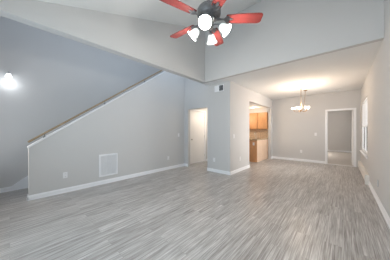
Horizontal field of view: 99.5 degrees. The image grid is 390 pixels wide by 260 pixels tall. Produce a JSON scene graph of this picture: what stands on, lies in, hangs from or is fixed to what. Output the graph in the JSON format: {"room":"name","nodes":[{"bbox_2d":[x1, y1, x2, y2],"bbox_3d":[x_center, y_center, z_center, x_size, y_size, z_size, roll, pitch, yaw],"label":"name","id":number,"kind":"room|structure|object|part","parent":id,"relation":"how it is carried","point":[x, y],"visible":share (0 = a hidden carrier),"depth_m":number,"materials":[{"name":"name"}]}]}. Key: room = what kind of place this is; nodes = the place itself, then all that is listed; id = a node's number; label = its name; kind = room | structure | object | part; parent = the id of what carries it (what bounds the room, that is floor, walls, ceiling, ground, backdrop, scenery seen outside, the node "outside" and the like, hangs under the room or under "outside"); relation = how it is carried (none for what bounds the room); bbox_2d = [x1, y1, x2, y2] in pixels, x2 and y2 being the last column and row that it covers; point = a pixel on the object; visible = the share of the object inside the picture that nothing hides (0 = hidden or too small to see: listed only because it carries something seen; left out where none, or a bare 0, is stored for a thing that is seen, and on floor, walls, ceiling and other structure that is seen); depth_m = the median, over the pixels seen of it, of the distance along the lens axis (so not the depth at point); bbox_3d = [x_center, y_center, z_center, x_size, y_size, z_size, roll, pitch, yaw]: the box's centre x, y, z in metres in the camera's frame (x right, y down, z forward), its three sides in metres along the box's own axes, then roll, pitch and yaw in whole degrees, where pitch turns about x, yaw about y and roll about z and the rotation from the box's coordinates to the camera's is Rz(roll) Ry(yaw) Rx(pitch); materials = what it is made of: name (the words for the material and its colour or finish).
{"room":"living room","nodes":[
{"label":"living room","id":0,"kind":"room"},
{"bbox_2d":[0,16,162,187],"bbox_3d":[-2.506,-0.959,5.228,0.120,4.497,5.926,0,0,42],"label":"wall","id":1,"kind":"structure","parent":0,"point":[55,78],"depth_m":3.90,"materials":[{"name":"grey paint"}]},
{"bbox_2d":[0,187,11,192],"bbox_3d":[-4.134,1.242,3.294,0.022,0.095,0.632,0,0,42],"label":"baseboard","id":2,"kind":"structure","parent":1,"relation":"attached to","point":[6,189],"depth_m":3.46,"materials":[{"name":"white paint"}]},
{"bbox_2d":[5,72,11,77],"bbox_3d":[-3.902,-1.175,3.456,0.153,0.116,0.106,0,0,42],"label":"wall sconce","id":3,"kind":"object","parent":1,"relation":"attached to","point":[8,74],"visible":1,"depth_m":3.42,"materials":[{"name":"white glass"}]},
{"bbox_2d":[11,176,27,190],"bbox_3d":[-2.290,-0.510,5.368,0.016,3.601,4.931,0,0,42],"label":"trim","id":4,"kind":"structure","parent":1,"relation":"attached to","point":[22,184],"depth_m":3.63,"materials":[{"name":"white paint"}]},
{"bbox_2d":[0,0,205,83],"bbox_3d":[-1.220,-2.326,3.339,0.150,1.762,4.576,0,0,42],"label":"wall","id":5,"kind":"structure","parent":0,"point":[148,42],"depth_m":3.08,"materials":[{"name":"grey paint"}]},
{"bbox_2d":[28,72,206,194],"bbox_3d":[-1.084,-0.933,5.335,0.126,4.447,6.066,0,0,42],"label":"wall","id":6,"kind":"structure","parent":0,"point":[143,125],"depth_m":4.33,"materials":[{"name":"grey paint"}]},
{"bbox_2d":[27,70,162,142],"bbox_3d":[-1.874,-1.103,4.454,0.042,2.666,3.729,0,0,42],"label":"handrail","id":7,"kind":"object","parent":6,"relation":"attached to","point":[79,114],"visible":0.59,"depth_m":3.74,"materials":[{"name":"brown wood"}]},
{"bbox_2d":[27,71,165,147],"bbox_3d":[-1.487,-1.424,4.888,0.156,3.506,4.886,0,0,42],"label":"trim","id":8,"kind":"structure","parent":6,"relation":"attached to","point":[81,117],"depth_m":3.74,"materials":[{"name":"white paint"}]},
{"bbox_2d":[27,163,183,200],"bbox_3d":[-1.719,1.242,4.521,0.022,0.095,4.037,0,0,42],"label":"baseboard","id":9,"kind":"structure","parent":6,"relation":"attached to","point":[83,186],"depth_m":3.81,"materials":[{"name":"white paint"}]},
{"bbox_2d":[99,153,117,176],"bbox_3d":[-2.127,0.841,4.069,0.014,0.532,0.431,0,0,42],"label":"air vent","id":10,"kind":"object","parent":6,"relation":"in","point":[108,163],"visible":1,"depth_m":4.06,"materials":[{"name":"white metal"}]},
{"bbox_2d":[190,111,204,163],"bbox_3d":[0.119,0.258,6.588,0.104,2.040,0.891,0,0,42],"label":"door","id":11,"kind":"structure","parent":6,"relation":"in","point":[197,136],"depth_m":6.54,"materials":[{"name":"white paint"}]},
{"bbox_3d":[0.106,-0.210,6.592,0.004,0.760,0.623,0,0,42],"label":"panel","id":12,"kind":"part","parent":11,"relation":"part of","materials":[{"name":"white paint"}]},
{"bbox_3d":[0.106,0.690,6.592,0.004,0.760,0.623,0,0,42],"label":"panel","id":13,"kind":"part","parent":11,"relation":"part of","materials":[{"name":"white paint"}]},
{"bbox_2d":[192,109,205,160],"bbox_3d":[0.086,0.231,6.612,0.104,2.119,1.010,0,0,42],"label":"trim","id":14,"kind":"structure","parent":6,"relation":"attached to","point":[193,109],"depth_m":6.92,"materials":[{"name":"white paint"}]},
{"bbox_2d":[38,0,260,28],"bbox_3d":[0.108,-2.287,2.076,3.815,1.750,4.696,0,0,42],"label":"ceiling","id":15,"kind":"structure","parent":0,"point":[154,10],"depth_m":3.17,"materials":[{"name":"white paint"}]},
{"bbox_2d":[160,0,262,45],"bbox_3d":[0.140,-1.720,2.106,1.242,1.099,1.280,0,0,42],"label":"ceiling fan","id":16,"kind":"object","parent":15,"relation":"hanging from","point":[208,12],"visible":1,"depth_m":2.02,"materials":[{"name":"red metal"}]},
{"bbox_3d":[-0.188,-1.406,1.843,0.445,0.038,0.146,0,0,-34],"label":"blade","id":17,"kind":"part","parent":16,"relation":"part of","materials":[{"name":"red wood"}]},
{"bbox_3d":[-0.168,-1.406,2.357,0.445,0.038,0.146,0,0,38],"label":"blade","id":18,"kind":"part","parent":16,"relation":"part of","materials":[{"name":"red wood"}]},
{"bbox_3d":[-0.016,-1.244,2.141,0.149,0.148,0.151,0,0,16],"label":"lamp shade","id":19,"kind":"part","parent":16,"relation":"part of","materials":[{"name":"white glass"}]},
{"bbox_3d":[0.121,-1.244,1.894,0.151,0.148,0.149,0,0,16],"label":"lamp shade","id":20,"kind":"part","parent":16,"relation":"part of","materials":[{"name":"white glass"}]},
{"bbox_3d":[0.231,-1.244,2.278,0.151,0.148,0.149,0,0,16],"label":"lamp shade","id":21,"kind":"part","parent":16,"relation":"part of","materials":[{"name":"white glass"}]},
{"bbox_3d":[0.328,-1.406,2.496,0.146,0.038,0.445,0,0,20],"label":"blade","id":22,"kind":"part","parent":16,"relation":"part of","materials":[{"name":"red wood"}]},
{"bbox_3d":[0.294,-1.406,1.665,0.146,0.038,0.445,0,0,-16],"label":"blade","id":23,"kind":"part","parent":16,"relation":"part of","materials":[{"name":"red wood"}]},
{"bbox_3d":[0.368,-1.244,2.031,0.149,0.148,0.151,0,0,16],"label":"lamp shade","id":24,"kind":"part","parent":16,"relation":"part of","materials":[{"name":"white glass"}]},
{"bbox_3d":[0.613,-1.406,2.068,0.445,0.038,0.146,0,0,2],"label":"blade","id":25,"kind":"part","parent":16,"relation":"part of","materials":[{"name":"red wood"}]},
{"bbox_2d":[0,151,389,259],"bbox_3d":[2.361,1.334,6.259,6.017,0.112,13.940,0,0,42],"label":"floor","id":26,"kind":"structure","parent":0,"point":[270,209],"depth_m":2.45,"materials":[{"name":"grey laminate"}]},
{"bbox_2d":[249,139,267,161],"bbox_3d":[2.793,0.843,7.435,0.600,0.895,1.506,0,0,42],"label":"base cabinet","id":27,"kind":"object","parent":26,"relation":"on","point":[258,152],"visible":0.73,"depth_m":6.86,"materials":[{"name":"brown wood"}]},
{"bbox_3d":[2.293,0.843,6.885,0.584,0.895,0.020,0,0,42],"label":"panel","id":28,"kind":"part","parent":27,"relation":"part of","materials":[{"name":"brown wood"}]},
{"bbox_2d":[249,138,267,139],"bbox_3d":[2.345,0.376,7.819,1.820,0.036,1.533,0,0,42],"label":"countertop","id":29,"kind":"structure","parent":27,"relation":"on","point":[249,138],"depth_m":7.46,"materials":[{"name":"stone"}]},
{"bbox_3d":[3.012,0.843,7.240,0.014,0.895,1.494,0,0,42],"label":"panel","id":30,"kind":"part","parent":27,"relation":"part of","materials":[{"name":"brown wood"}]},
{"bbox_2d":[184,78,231,171],"bbox_3d":[0.356,-0.959,5.456,1.877,4.497,0.120,0,0,42],"label":"wall","id":31,"kind":"structure","parent":0,"point":[197,95],"depth_m":5.18,"materials":[{"name":"grey paint"}]},
{"bbox_2d":[207,168,230,174],"bbox_3d":[0.707,1.242,5.048,0.842,0.095,0.022,0,0,42],"label":"baseboard","id":32,"kind":"structure","parent":31,"relation":"attached to","point":[208,169],"depth_m":5.02,"materials":[{"name":"white paint"}]},
{"bbox_2d":[214,84,223,91],"bbox_3d":[0.732,-1.290,5.034,0.329,0.194,0.011,0,0,42],"label":"air vent","id":33,"kind":"object","parent":31,"relation":"in","point":[217,88],"visible":1,"depth_m":5.03,"materials":[{"name":"white paint"}]},
{"bbox_2d":[232,82,272,170],"bbox_3d":[2.322,-0.077,6.335,0.110,2.735,3.808,0,0,42],"label":"wall","id":34,"kind":"structure","parent":0,"point":[241,96],"depth_m":5.44,"materials":[{"name":"grey paint"}]},
{"bbox_2d":[230,165,249,174],"bbox_3d":[1.464,1.242,5.272,0.022,0.095,1.351,0,0,42],"label":"baseboard","id":35,"kind":"structure","parent":34,"relation":"attached to","point":[247,166],"depth_m":5.21,"materials":[{"name":"white paint"}]},
{"bbox_2d":[249,102,266,108],"bbox_3d":[1.921,-1.088,7.351,1.861,0.100,2.825,0,0,42],"label":"ceiling","id":36,"kind":"structure","parent":0,"point":[251,105],"depth_m":7.11,"materials":[{"name":"white paint"}]},
{"bbox_2d":[249,108,267,113],"bbox_3d":[2.744,-0.944,8.282,1.851,0.188,0.340,0,0,42],"label":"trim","id":37,"kind":"structure","parent":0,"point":[260,110],"depth_m":7.82,"materials":[{"name":"grey paint"}]},
{"bbox_2d":[204,40,382,99],"bbox_3d":[3.110,-1.495,5.445,3.815,0.100,4.329,0,0,42],"label":"ceiling","id":38,"kind":"structure","parent":0,"point":[347,69],"depth_m":4.41,"materials":[{"name":"white paint"}]},
{"bbox_2d":[291,86,309,111],"bbox_3d":[3.599,-1.019,5.532,0.506,0.851,1.189,0,0,42],"label":"chandelier","id":39,"kind":"object","parent":38,"relation":"hanging from","point":[298,108],"visible":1,"depth_m":5.27,"materials":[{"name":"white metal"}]},
{"bbox_2d":[205,0,383,82],"bbox_3d":[1.648,-2.326,3.781,3.545,1.762,0.100,0,0,42],"label":"wall","id":40,"kind":"structure","parent":0,"point":[288,31],"depth_m":3.41,"materials":[{"name":"grey paint"}]},
{"bbox_2d":[273,89,360,166],"bbox_3d":[3.977,-0.077,7.491,5.003,2.735,0.120,0,0,42],"label":"wall","id":41,"kind":"structure","parent":0,"point":[293,132],"depth_m":6.82,"materials":[{"name":"grey paint"}]},
{"bbox_2d":[249,113,257,128],"bbox_3d":[2.900,-0.460,8.136,0.445,0.778,0.341,0,0,42],"label":"upper cabinet","id":42,"kind":"object","parent":41,"relation":"attached to","point":[253,117],"visible":0.66,"depth_m":7.99,"materials":[{"name":"brown wood"}]},
{"bbox_2d":[249,129,267,137],"bbox_3d":[2.853,0.142,8.404,1.851,0.427,0.012,0,0,42],"label":"backsplash","id":43,"kind":"structure","parent":41,"relation":"attached to","point":[261,133],"depth_m":8.14,"materials":[{"name":"beige tile"}]},
{"bbox_2d":[258,112,267,128],"bbox_3d":[3.242,-0.460,7.832,0.445,0.778,0.341,0,0,42],"label":"upper cabinet","id":44,"kind":"object","parent":41,"relation":"attached to","point":[263,116],"visible":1,"depth_m":7.68,"materials":[{"name":"brown wood"}]},
{"bbox_2d":[273,156,324,163],"bbox_3d":[4.346,1.242,7.067,1.938,0.095,0.022,0,0,42],"label":"baseboard","id":45,"kind":"structure","parent":41,"relation":"attached to","point":[275,157],"depth_m":6.98,"materials":[{"name":"white paint"}]},
{"bbox_2d":[325,108,355,166],"bbox_3d":[5.440,0.239,6.187,0.866,2.101,0.152,0,0,42],"label":"trim","id":46,"kind":"structure","parent":41,"relation":"attached to","point":[344,109],"depth_m":6.09,"materials":[{"name":"white paint"}]},
{"bbox_2d":[349,110,352,164],"bbox_3d":[5.985,0.263,6.265,0.167,2.004,0.733,0,0,42],"label":"door","id":47,"kind":"structure","parent":41,"relation":"in","point":[352,110],"depth_m":6.01,"materials":[{"name":"white paint"}]},
{"bbox_2d":[328,110,351,150],"bbox_3d":[7.737,-0.077,10.723,3.688,2.735,0.120,0,0,42],"label":"wall","id":48,"kind":"structure","parent":0,"point":[339,122],"depth_m":9.82,"materials":[{"name":"grey paint"}]},
{"bbox_2d":[328,150,351,152],"bbox_3d":[7.690,1.230,10.670,3.688,0.095,0.022,0,0,42],"label":"baseboard","id":49,"kind":"structure","parent":48,"relation":"attached to","point":[328,150],"depth_m":9.84,"materials":[{"name":"white paint"}]},
{"bbox_2d":[361,0,389,216],"bbox_3d":[4.562,-0.959,4.297,0.120,4.497,13.940,0,0,42],"label":"wall","id":50,"kind":"structure","parent":0,"point":[376,85],"depth_m":2.80,"materials":[{"name":"grey paint"}]},
{"bbox_2d":[359,98,367,158],"bbox_3d":[4.988,-0.086,4.817,0.175,1.633,1.700,0,0,42],"label":"window","id":51,"kind":"structure","parent":50,"relation":"in","point":[364,104],"depth_m":5.07,"materials":[{"name":"white plastic"}]},
{"bbox_3d":[5.249,0.228,5.113,0.004,0.686,0.662,0,0,42],"label":"pane","id":52,"kind":"part","parent":51,"relation":"part of","materials":[{"name":"clear glass"}]},
{"bbox_3d":[4.724,0.228,4.523,0.025,0.754,0.730,0,0,42],"label":"sash","id":53,"kind":"part","parent":51,"relation":"part of","materials":[{"name":"white plastic"}]},
{"bbox_2d":[358,161,369,184],"bbox_3d":[4.936,1.174,4.866,0.078,0.232,2.516,0,0,42],"label":"baseboard heater","id":54,"kind":"object","parent":50,"relation":"attached to","point":[366,176],"visible":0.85,"depth_m":4.29,"materials":[{"name":"beige metal"}]},
{"bbox_3d":[4.958,1.176,4.880,0.064,0.228,2.466,0,0,42],"label":"panel","id":55,"kind":"part","parent":54,"relation":"part of","materials":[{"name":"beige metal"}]},
{"bbox_2d":[368,181,389,228],"bbox_3d":[2.046,1.242,1.580,0.022,0.095,6.295,0,0,42],"label":"baseboard","id":56,"kind":"structure","parent":50,"relation":"attached to","point":[387,218],"depth_m":2.70,"materials":[{"name":"white paint"}]}
]}

